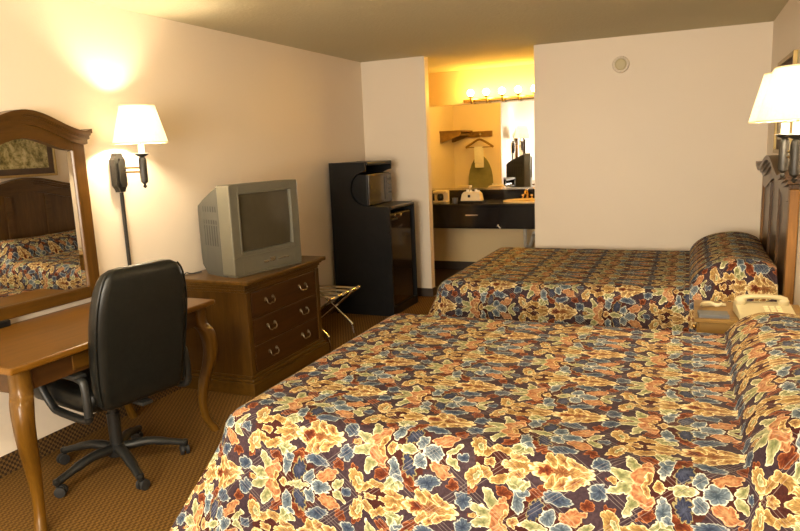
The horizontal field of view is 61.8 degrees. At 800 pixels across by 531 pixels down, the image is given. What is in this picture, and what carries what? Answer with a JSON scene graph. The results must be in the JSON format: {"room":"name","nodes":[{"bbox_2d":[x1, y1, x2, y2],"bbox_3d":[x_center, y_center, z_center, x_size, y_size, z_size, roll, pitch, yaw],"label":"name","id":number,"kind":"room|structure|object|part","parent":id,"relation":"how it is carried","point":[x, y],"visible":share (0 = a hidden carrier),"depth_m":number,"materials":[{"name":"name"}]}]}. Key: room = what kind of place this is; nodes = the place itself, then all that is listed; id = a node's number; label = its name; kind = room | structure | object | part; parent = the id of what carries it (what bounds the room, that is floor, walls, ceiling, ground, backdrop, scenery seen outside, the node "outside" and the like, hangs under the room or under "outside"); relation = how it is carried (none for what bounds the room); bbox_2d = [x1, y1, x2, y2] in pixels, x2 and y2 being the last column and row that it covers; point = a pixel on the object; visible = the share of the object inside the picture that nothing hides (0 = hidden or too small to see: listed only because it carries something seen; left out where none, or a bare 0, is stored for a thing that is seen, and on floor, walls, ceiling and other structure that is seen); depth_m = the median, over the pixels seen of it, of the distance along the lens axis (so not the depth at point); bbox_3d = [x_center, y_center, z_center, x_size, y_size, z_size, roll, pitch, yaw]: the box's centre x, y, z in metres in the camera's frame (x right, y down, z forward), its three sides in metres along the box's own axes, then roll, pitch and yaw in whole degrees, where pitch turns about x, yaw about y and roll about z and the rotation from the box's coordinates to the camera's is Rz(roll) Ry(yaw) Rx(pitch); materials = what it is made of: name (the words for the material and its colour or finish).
{"room":"hotel room","nodes":[
{"label":"hotel room","id":0,"kind":"room"},
{"bbox_2d":[0,0,365,456],"bbox_3d":[-1.630,-0.354,4.334,0.120,2.440,9.270,2,11,23],"label":"wall","id":1,"kind":"structure","parent":0,"point":[231,108],"depth_m":4.45,"materials":[{"name":"beige paint"}]},
{"bbox_2d":[0,109,99,320],"bbox_3d":[-1.894,-0.276,3.455,0.084,1.032,0.796,2,11,23],"label":"wall mirror","id":2,"kind":"object","parent":1,"relation":"attached to","point":[48,252],"visible":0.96,"depth_m":3.51,"materials":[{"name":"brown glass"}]},
{"bbox_3d":[-1.925,-0.652,3.396,0.051,0.145,0.570,2,11,23],"label":"arched rail","id":3,"kind":"part","parent":2,"relation":"part of","materials":[{"name":"wood"}]},
{"bbox_2d":[0,139,85,306],"bbox_3d":[-1.907,-0.241,3.468,0.001,0.840,0.570,2,11,23],"label":"mirror glass","id":4,"kind":"object","parent":2,"relation":"attached to","point":[39,252],"depth_m":3.48,"materials":[{"name":"mirror"}]},
{"bbox_3d":[-1.889,0.198,3.545,0.051,0.067,0.570,2,11,23],"label":"rail","id":5,"kind":"part","parent":2,"relation":"part of","materials":[{"name":"wood"}]},
{"bbox_3d":[-1.911,-0.697,3.381,0.084,0.177,0.796,2,11,23],"label":"crown moulding","id":6,"kind":"part","parent":2,"relation":"part of","materials":[{"name":"wood"}]},
{"bbox_2d":[109,104,168,265],"bbox_3d":[-1.513,-0.186,4.011,0.354,1.511,0.313,2,11,23],"label":"wall sconce","id":7,"kind":"object","parent":1,"relation":"attached to","point":[140,124],"visible":0.98,"depth_m":3.84,"materials":[{"name":"brown metal"}]},
{"bbox_3d":[-1.674,-0.554,3.987,0.055,0.230,0.086,2,11,23],"label":"wall plate","id":8,"kind":"part","parent":7,"relation":"part of","materials":[{"name":"brown metal"}]},
{"bbox_3d":[-1.657,0.056,4.115,0.021,1.010,0.022,2,11,23],"label":"cord","id":9,"kind":"part","parent":7,"relation":"part of","materials":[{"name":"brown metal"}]},
{"bbox_3d":[-1.589,-0.567,3.970,0.170,0.037,0.012,2,11,23],"label":"arm","id":10,"kind":"part","parent":7,"relation":"part of","materials":[{"name":"gold metal"}]},
{"bbox_3d":[-1.526,-0.926,3.873,0.197,0.006,0.197,2,11,23],"label":"shade trim","id":11,"kind":"part","parent":7,"relation":"part of","materials":[{"name":"white fabric"}]},
{"bbox_3d":[-1.521,-0.822,3.891,0.310,0.218,0.310,2,11,23],"label":"lamp shade","id":12,"kind":"part","parent":7,"relation":"part of","materials":[{"name":"beige fabric"}]},
{"bbox_3d":[-1.517,-0.716,3.910,0.313,0.006,0.313,2,11,23],"label":"shade trim","id":13,"kind":"part","parent":7,"relation":"part of","materials":[{"name":"beige fabric"}]},
{"bbox_2d":[135,145,148,187],"bbox_3d":[-1.511,-0.582,3.933,0.080,0.254,0.080,2,11,23],"label":"lamp stem","id":14,"kind":"object","parent":7,"relation":"on","point":[143,171],"depth_m":3.92,"materials":[{"name":"brown metal"}]},
{"bbox_2d":[0,301,336,477],"bbox_3d":[-1.821,0.933,3.820,0.012,0.100,7.741,2,11,23],"label":"baseboard","id":15,"kind":"structure","parent":1,"relation":"attached to","point":[10,462],"depth_m":3.74,"materials":[{"name":"wood"}]},
{"bbox_2d":[0,269,460,530],"bbox_3d":[0.198,0.954,3.793,3.985,0.100,9.510,2,11,23],"label":"floor","id":16,"kind":"structure","parent":0,"point":[104,495],"depth_m":3.38,"materials":[{"name":"beige carpet"}]},
{"bbox_2d":[0,298,219,530],"bbox_3d":[-1.589,0.662,3.397,0.714,0.760,1.255,2,11,23],"label":"writing desk","id":17,"kind":"object","parent":16,"relation":"on","point":[35,352],"visible":0.65,"depth_m":2.92,"materials":[{"name":"brown wood"}]},
{"bbox_2d":[0,319,10,328],"bbox_3d":[-1.976,0.292,3.297,0.040,0.035,0.100,2,11,23],"label":"block","id":18,"kind":"object","parent":17,"relation":"on","point":[5,323],"visible":1,"depth_m":3.31,"materials":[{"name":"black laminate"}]},
{"bbox_3d":[-1.533,0.786,2.768,0.107,0.730,0.107,2,11,23],"label":"leg","id":19,"kind":"part","parent":17,"relation":"part of","materials":[{"name":"brown wood"}]},
{"bbox_3d":[-1.324,0.376,3.229,0.008,0.070,0.620,2,11,23],"label":"drawer","id":20,"kind":"part","parent":17,"relation":"part of","materials":[{"name":"wood"}]},
{"bbox_3d":[-1.650,0.569,4.029,0.076,0.730,0.107,2,11,23],"label":"leg","id":21,"kind":"part","parent":17,"relation":"part of","materials":[{"name":"brown wood"}]},
{"bbox_3d":[-1.089,0.588,3.789,0.107,0.730,0.107,2,11,23],"label":"leg","id":22,"kind":"part","parent":17,"relation":"part of","materials":[{"name":"brown wood"}]},
{"bbox_2d":[34,259,191,497],"bbox_3d":[-1.451,0.508,3.302,0.733,1.084,0.655,4,12,33],"label":"office chair","id":23,"kind":"object","parent":16,"relation":"on","point":[137,323],"visible":0.95,"depth_m":3.12,"materials":[{"name":"black leather"}]},
{"bbox_3d":[-1.559,0.595,3.091,0.437,0.239,0.054,4,12,33],"label":"armrest","id":24,"kind":"part","parent":23,"relation":"part of","materials":[{"name":"black plastic"}]},
{"bbox_3d":[-1.503,0.582,3.380,0.570,0.116,0.496,4,12,33],"label":"seat","id":25,"kind":"part","parent":23,"relation":"part of","materials":[{"name":"black leather"}]},
{"bbox_3d":[-1.323,0.963,3.271,0.060,0.094,0.317,-11,13,-39],"label":"leg","id":26,"kind":"part","parent":23,"relation":"part of","materials":[{"name":"black plastic"}]},
{"bbox_3d":[-1.455,0.911,3.596,0.060,0.094,0.317,-3,10,-3],"label":"leg","id":27,"kind":"part","parent":23,"relation":"part of","materials":[{"name":"black plastic"}]},
{"bbox_3d":[-1.217,0.312,3.135,0.183,0.659,0.494,4,12,33],"label":"backrest","id":28,"kind":"part","parent":23,"relation":"part of","materials":[{"name":"black leather"}]},
{"bbox_3d":[-1.269,0.924,3.480,0.317,0.094,0.060,-6,11,-21],"label":"leg","id":29,"kind":"part","parent":23,"relation":"part of","materials":[{"name":"black plastic"}]},
{"bbox_3d":[-1.264,0.505,3.534,0.437,0.239,0.054,4,12,33],"label":"armrest","id":30,"kind":"part","parent":23,"relation":"part of","materials":[{"name":"black plastic"}]},
{"bbox_2d":[183,256,328,396],"bbox_3d":[-1.025,0.384,4.831,0.605,0.765,1.005,2,11,23],"label":"dresser","id":31,"kind":"object","parent":16,"relation":"on","point":[267,325],"visible":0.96,"depth_m":4.48,"materials":[{"name":"brown wood"}]},
{"bbox_2d":[198,179,301,277],"bbox_3d":[-1.077,-0.277,4.657,0.436,0.600,0.650,4,12,33],"label":"television","id":32,"kind":"object","parent":31,"relation":"on","point":[246,229],"visible":1,"depth_m":4.46,"materials":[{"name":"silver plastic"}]},
{"bbox_3d":[-0.970,0.448,4.338,0.014,0.555,0.045,2,11,23],"label":"corner post","id":33,"kind":"part","parent":31,"relation":"part of","materials":[{"name":"brown wood"}]},
{"bbox_3d":[-1.050,0.062,4.783,0.568,0.057,0.976,2,11,23],"label":"cornice","id":34,"kind":"part","parent":31,"relation":"part of","materials":[{"name":"brown wood"}]},
{"bbox_3d":[-0.871,0.229,4.505,0.027,0.053,0.114,2,11,23],"label":"drawer pull","id":35,"kind":"part","parent":31,"relation":"part of","materials":[{"name":"grey metal"}]},
{"bbox_3d":[-0.863,0.406,4.536,0.027,0.053,0.114,2,11,23],"label":"drawer pull","id":36,"kind":"part","parent":31,"relation":"part of","materials":[{"name":"grey metal"}]},
{"bbox_3d":[-0.856,0.583,4.567,0.027,0.053,0.114,2,11,23],"label":"drawer pull","id":37,"kind":"part","parent":31,"relation":"part of","materials":[{"name":"grey metal"}]},
{"bbox_3d":[-0.806,0.192,4.702,0.011,0.168,0.804,2,11,23],"label":"drawer","id":38,"kind":"part","parent":31,"relation":"part of","materials":[{"name":"brown wood"}]},
{"bbox_3d":[-0.798,0.370,4.733,0.011,0.168,0.804,2,11,23],"label":"drawer","id":39,"kind":"part","parent":31,"relation":"part of","materials":[{"name":"brown wood"}]},
{"bbox_3d":[-0.791,0.547,4.764,0.011,0.168,0.804,2,11,23],"label":"drawer","id":40,"kind":"part","parent":31,"relation":"part of","materials":[{"name":"brown wood"}]},
{"bbox_3d":[-0.706,0.155,4.884,0.027,0.053,0.114,2,11,23],"label":"drawer pull","id":41,"kind":"part","parent":31,"relation":"part of","materials":[{"name":"grey metal"}]},
{"bbox_3d":[-0.699,0.333,4.915,0.027,0.053,0.114,2,11,23],"label":"drawer pull","id":42,"kind":"part","parent":31,"relation":"part of","materials":[{"name":"grey metal"}]},
{"bbox_3d":[-0.626,0.294,5.128,0.014,0.555,0.045,2,11,23],"label":"corner post","id":43,"kind":"part","parent":31,"relation":"part of","materials":[{"name":"brown wood"}]},
{"bbox_2d":[319,285,360,346],"bbox_3d":[-0.636,0.410,5.584,0.455,0.414,0.520,2,11,23],"label":"luggage rack","id":44,"kind":"object","parent":16,"relation":"on","point":[350,291],"visible":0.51,"depth_m":5.63,"materials":[{"name":"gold metal"}]},
{"bbox_3d":[-0.660,0.409,5.594,0.398,0.408,0.520,2,11,23],"label":"folding frame","id":45,"kind":"part","parent":44,"relation":"part of","materials":[{"name":"silver metal"}]},
{"bbox_3d":[-0.627,0.412,5.580,0.430,0.412,0.520,2,11,23],"label":"folding frame","id":46,"kind":"part","parent":44,"relation":"part of","materials":[{"name":"silver metal"}]},
{"bbox_2d":[328,160,417,315],"bbox_3d":[-0.239,-0.291,6.527,0.615,1.440,0.600,2,11,23],"label":"cabinet","id":47,"kind":"object","parent":16,"relation":"on","point":[362,235],"visible":0.87,"depth_m":6.28,"materials":[{"name":"black laminate"}]},
{"bbox_3d":[-0.371,-0.984,6.449,0.390,0.033,0.560,2,11,23],"label":"panel","id":48,"kind":"part","parent":47,"relation":"part of","materials":[{"name":"black laminate"}]},
{"bbox_2d":[352,172,391,205],"bbox_3d":[-0.345,-0.743,6.477,0.352,0.294,0.525,2,11,23],"label":"microwave oven","id":49,"kind":"object","parent":47,"relation":"on","point":[368,188],"visible":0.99,"depth_m":6.27,"materials":[{"name":"black plastic"}]},
{"bbox_3d":[-0.215,-0.728,6.357,0.015,0.278,0.395,2,11,23],"label":"door","id":50,"kind":"part","parent":49,"relation":"part of","materials":[{"name":"grey glass"}]},
{"bbox_3d":[-0.114,-0.773,6.590,0.015,0.278,0.118,2,11,23],"label":"control panel","id":51,"kind":"part","parent":49,"relation":"part of","materials":[{"name":"grey plastic"}]},
{"bbox_3d":[-0.130,-0.342,6.790,0.605,1.440,0.020,2,11,23],"label":"panel","id":52,"kind":"part","parent":47,"relation":"part of","materials":[{"name":"black laminate"}]},
{"bbox_2d":[367,201,413,209],"bbox_3d":[-0.251,-0.581,6.476,0.615,0.030,0.560,2,11,23],"label":"shelf","id":53,"kind":"object","parent":47,"relation":"attached to","point":[390,205],"depth_m":6.31,"materials":[{"name":"black laminate"}]},
{"bbox_2d":[391,209,413,304],"bbox_3d":[-0.219,-0.089,6.557,0.560,0.879,0.510,2,11,23],"label":"mini refrigerator","id":54,"kind":"object","parent":47,"relation":"on","point":[400,218],"visible":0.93,"depth_m":6.45,"materials":[{"name":"black metal"}]},
{"bbox_2d":[692,300,799,333],"bbox_3d":[1.863,0.549,3.619,0.532,0.620,0.435,2,11,23],"label":"nightstand","id":55,"kind":"object","parent":16,"relation":"on","point":[703,325],"visible":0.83,"depth_m":3.48,"materials":[{"name":"brown wood"}]},
{"bbox_2d":[700,301,725,306],"bbox_3d":[1.699,0.207,3.626,0.131,0.058,0.167,2,11,23],"label":"cord","id":56,"kind":"object","parent":55,"relation":"on","point":[705,303],"visible":1,"depth_m":3.58,"materials":[{"name":"beige plastic"}]},
{"bbox_2d":[697,310,729,318],"bbox_3d":[1.638,0.256,3.497,0.145,0.018,0.100,1,11,19],"label":"guest directory","id":57,"kind":"object","parent":55,"relation":"on","point":[701,313],"visible":1,"depth_m":3.47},
{"bbox_2d":[733,294,795,319],"bbox_3d":[1.873,0.211,3.440,0.264,0.107,0.213,1,10,17],"label":"telephone","id":58,"kind":"object","parent":55,"relation":"on","point":[742,308],"visible":0.8,"depth_m":3.45,"materials":[{"name":"beige plastic"}]},
{"bbox_2d":[756,155,799,304],"bbox_3d":[2.589,-0.064,4.677,0.101,1.400,1.692,2,11,23],"label":"headboard","id":59,"kind":"object","parent":16,"relation":"on","point":[780,198],"visible":0.66,"depth_m":4.26,"materials":[{"name":"brown wood"}]},
{"bbox_3d":[2.923,-0.114,5.389,0.051,1.225,0.075,2,11,23],"label":"post","id":60,"kind":"part","parent":59,"relation":"part of","materials":[{"name":"brown wood"}]},
{"bbox_3d":[2.564,-0.667,4.571,0.101,0.174,1.692,2,11,23],"label":"crown moulding","id":61,"kind":"part","parent":59,"relation":"part of","materials":[{"name":"brown wood"}]},
{"bbox_3d":[2.614,-0.156,4.648,0.035,1.090,1.540,2,11,23],"label":"panel","id":62,"kind":"part","parent":59,"relation":"part of","materials":[{"name":"brown wood"}]},
{"bbox_3d":[2.308,0.160,3.976,0.051,1.225,0.075,2,11,23],"label":"post","id":63,"kind":"part","parent":59,"relation":"part of","materials":[{"name":"brown wood"}]},
{"bbox_3d":[0.671,0.747,2.938,2.015,0.565,1.450,2,11,23],"label":"bed","id":64,"kind":"object","parent":16,"relation":"on","visible":0},
{"bbox_2d":[169,312,799,530],"bbox_3d":[0.526,0.650,2.965,2.386,0.719,2.097,2,11,23],"label":"bedspread","id":65,"kind":"object","parent":64,"relation":"on","point":[415,422],"visible":1,"depth_m":2.40,"materials":[{"name":"multicoloured fabric"}]},
{"bbox_3d":[1.667,0.293,5.280,2.055,0.565,1.500,2,11,23],"label":"bed","id":66,"kind":"object","parent":16,"relation":"on","visible":0},
{"bbox_2d":[428,232,777,331],"bbox_3d":[1.528,0.176,5.318,2.399,0.753,2.117,2,11,23],"label":"bedspread","id":67,"kind":"object","parent":66,"relation":"on","point":[641,289],"visible":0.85,"depth_m":4.66,"materials":[{"name":"multicoloured fabric"}]},
{"bbox_2d":[82,0,788,72],"bbox_3d":[0.093,-1.545,3.353,3.985,0.100,9.510,2,11,23],"label":"ceiling","id":68,"kind":"structure","parent":0,"point":[454,35],"depth_m":4.89,"materials":[{"name":"white paint"}]},
{"bbox_2d":[428,64,534,261],"bbox_3d":[1.416,-1.138,8.057,2.740,2.440,0.120,2,11,23],"label":"wall","id":69,"kind":"structure","parent":0,"point":[452,87],"depth_m":8.17,"materials":[{"name":"beige paint"}]},
{"bbox_2d":[434,261,474,269],"bbox_3d":[1.439,0.023,8.200,2.500,0.105,0.012,2,11,23],"label":"baseboard","id":70,"kind":"structure","parent":69,"relation":"attached to","point":[457,265],"depth_m":8.52,"materials":[{"name":"brown plastic"}]},
{"bbox_2d":[429,99,534,190],"bbox_3d":[1.376,-1.426,7.940,2.460,1.040,0.018,2,11,23],"label":"vanity mirror","id":71,"kind":"object","parent":69,"relation":"attached to","point":[490,145],"visible":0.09,"depth_m":8.10,"materials":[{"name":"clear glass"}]},
{"bbox_2d":[432,189,534,228],"bbox_3d":[1.260,-0.659,7.730,2.494,0.385,0.755,2,11,23],"label":"vanity","id":72,"kind":"object","parent":69,"relation":"attached to","point":[494,212],"depth_m":7.55,"materials":[{"name":"black laminate"}]},
{"bbox_2d":[433,190,449,201],"bbox_3d":[0.488,-0.821,7.934,0.170,0.134,0.123,2,11,23],"label":"coffee maker","id":73,"kind":"object","parent":72,"relation":"on","point":[440,195],"visible":1,"depth_m":7.90,"materials":[{"name":"beige plastic"}]},
{"bbox_2d":[458,200,486,202],"bbox_3d":[0.832,-0.737,7.708,0.295,0.019,0.170,2,11,23],"label":"serving tray","id":74,"kind":"object","parent":72,"relation":"on","point":[482,201],"visible":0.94,"depth_m":7.63,"materials":[{"name":"black plastic"}]},
{"bbox_2d":[461,189,483,200],"bbox_3d":[0.830,-0.815,7.698,0.245,0.133,0.123,2,11,23],"label":"caddy","id":75,"kind":"object","parent":74,"relation":"on","point":[476,195],"visible":1,"depth_m":7.65,"materials":[{"name":"beige plastic"}]},
{"bbox_3d":[0.839,-0.543,7.542,0.560,0.215,0.012,2,11,23],"label":"drawer","id":76,"kind":"part","parent":72,"relation":"part of","materials":[{"name":"black wood"}]},
{"bbox_2d":[432,198,534,206],"bbox_3d":[1.259,-0.731,7.721,2.494,0.030,0.747,2,11,23],"label":"countertop","id":77,"kind":"structure","parent":72,"relation":"on","point":[491,202],"depth_m":7.57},
{"bbox_2d":[503,198,534,202],"bbox_3d":[1.432,-0.733,7.542,0.544,0.019,0.433,2,11,23],"label":"sink","id":78,"kind":"object","parent":72,"relation":"in","point":[519,200],"visible":0.76,"depth_m":7.61,"materials":[{"name":"beige ceramic"}]},
{"bbox_2d":[521,189,533,197],"bbox_3d":[1.461,-0.823,7.728,0.148,0.130,0.160,2,11,23],"label":"faucet","id":79,"kind":"object","parent":72,"relation":"on","point":[526,191],"visible":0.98,"depth_m":7.76,"materials":[{"name":"gold metal"}]},
{"bbox_3d":[1.461,-0.823,7.728,0.140,0.130,0.160,2,11,23],"label":"spout","id":80,"kind":"part","parent":79,"relation":"part of","materials":[{"name":"gold metal"}]},
{"bbox_2d":[432,189,534,198],"bbox_3d":[1.399,-0.862,8.039,2.494,0.105,0.017,2,11,23],"label":"backsplash","id":81,"kind":"structure","parent":69,"relation":"attached to","point":[513,193],"depth_m":8.12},
{"bbox_2d":[463,85,533,103],"bbox_3d":[1.387,-1.994,7.745,1.400,0.164,0.164,2,11,23],"label":"vanity light bar","id":82,"kind":"object","parent":69,"relation":"attached to","point":[501,90],"visible":0.53,"depth_m":7.83,"materials":[{"name":"gold metal"}]},
{"bbox_3d":[0.836,-2.046,7.928,0.080,0.080,0.080,2,11,23],"label":"globe bulb","id":83,"kind":"part","parent":82,"relation":"part of","materials":[{"name":"white glass"}]},
{"bbox_3d":[1.011,-2.040,7.853,0.080,0.080,0.080,2,11,23],"label":"globe bulb","id":84,"kind":"part","parent":82,"relation":"part of","materials":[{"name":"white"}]},
{"bbox_3d":[1.413,-1.962,7.807,1.400,0.040,0.044,2,11,23],"label":"brass rail","id":85,"kind":"part","parent":82,"relation":"part of","materials":[{"name":"gold metal"}]},
{"bbox_3d":[1.185,-2.034,7.779,0.080,0.080,0.080,2,11,23],"label":"globe bulb","id":86,"kind":"part","parent":82,"relation":"part of","materials":[{"name":"white glass"}]},
{"bbox_3d":[1.360,-2.028,7.704,0.080,0.080,0.080,2,11,23],"label":"globe bulb","id":87,"kind":"part","parent":82,"relation":"part of","materials":[{"name":"white glass"}]},
{"bbox_2d":[523,229,534,247],"bbox_3d":[1.546,-0.466,7.881,0.090,0.501,0.339,3,11,29],"label":"drain pipe","id":88,"kind":"object","parent":69,"relation":"attached to","point":[532,237],"visible":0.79,"depth_m":7.79,"materials":[{"name":"silver metal"}]},
{"bbox_2d":[361,21,773,287],"bbox_3d":[1.384,-0.849,6.423,3.745,2.440,0.100,2,11,23],"label":"wall","id":89,"kind":"structure","parent":0,"point":[661,153],"depth_m":6.03,"materials":[{"name":"beige paint"}]},
{"bbox_2d":[417,286,436,296],"bbox_3d":[0.046,0.264,7.221,0.702,0.085,0.124,2,11,23],"label":"baseboard","id":90,"kind":"structure","parent":89,"relation":"attached to","point":[431,292],"depth_m":7.06,"materials":[{"name":"brown plastic"}]},
{"bbox_2d":[612,56,629,72],"bbox_3d":[1.953,-1.779,5.913,0.144,0.144,0.045,2,11,23],"label":"smoke detector","id":91,"kind":"object","parent":89,"relation":"attached to","point":[620,64],"visible":1,"depth_m":5.90,"materials":[{"name":"beige plastic"}]},
{"bbox_2d":[767,0,799,306],"bbox_3d":[1.641,-0.111,2.168,0.120,2.440,7.841,2,11,23],"label":"wall","id":92,"kind":"structure","parent":0,"point":[786,26],"depth_m":4.57,"materials":[{"name":"beige paint"}]},
{"bbox_2d":[748,64,799,182],"bbox_3d":[1.730,-0.614,2.933,0.344,0.482,0.643,2,11,23],"label":"wall sconce","id":93,"kind":"object","parent":92,"relation":"attached to","point":[778,96],"visible":1,"depth_m":2.77,"materials":[{"name":"white fabric"}]},
{"bbox_3d":[1.775,-0.773,3.065,0.310,0.218,0.310,2,11,23],"label":"lamp shade","id":94,"kind":"part","parent":93,"relation":"part of","materials":[{"name":"beige fabric"}]},
{"bbox_3d":[1.656,-0.607,2.784,0.313,0.006,0.313,2,11,23],"label":"shade trim","id":95,"kind":"part","parent":93,"relation":"part of","materials":[{"name":"white fabric"}]},
{"bbox_3d":[1.652,-0.713,2.765,0.310,0.218,0.310,2,11,23],"label":"lamp shade","id":96,"kind":"part","parent":93,"relation":"part of","materials":[{"name":"beige fabric"}]},
{"bbox_2d":[775,123,791,177],"bbox_3d":[1.785,-0.533,3.108,0.080,0.254,0.080,2,11,23],"label":"lamp stem","id":97,"kind":"object","parent":93,"relation":"on","point":[784,144],"depth_m":3.09,"materials":[{"name":"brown metal"}]},
{"bbox_3d":[1.648,-0.818,2.747,0.197,0.006,0.197,2,11,23],"label":"shade trim","id":98,"kind":"part","parent":93,"relation":"part of","materials":[{"name":"white fabric"}]},
{"bbox_2d":[786,122,799,182],"bbox_3d":[1.662,-0.473,2.807,0.080,0.254,0.080,2,11,23],"label":"lamp stem","id":99,"kind":"object","parent":93,"relation":"on","point":[794,158],"depth_m":2.79,"materials":[{"name":"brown metal"}]},
{"bbox_2d":[773,50,797,155],"bbox_3d":[2.597,-1.077,4.516,0.026,0.640,0.830,2,11,23],"label":"framed picture","id":100,"kind":"object","parent":92,"relation":"attached to","point":[791,58],"visible":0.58,"depth_m":4.55},
{"bbox_2d":[777,122,788,139],"bbox_3d":[2.598,-1.077,4.515,0.004,0.450,0.630,2,11,23],"label":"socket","id":101,"kind":"object","parent":100,"relation":"attached to","point":[779,123],"depth_m":4.72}
]}

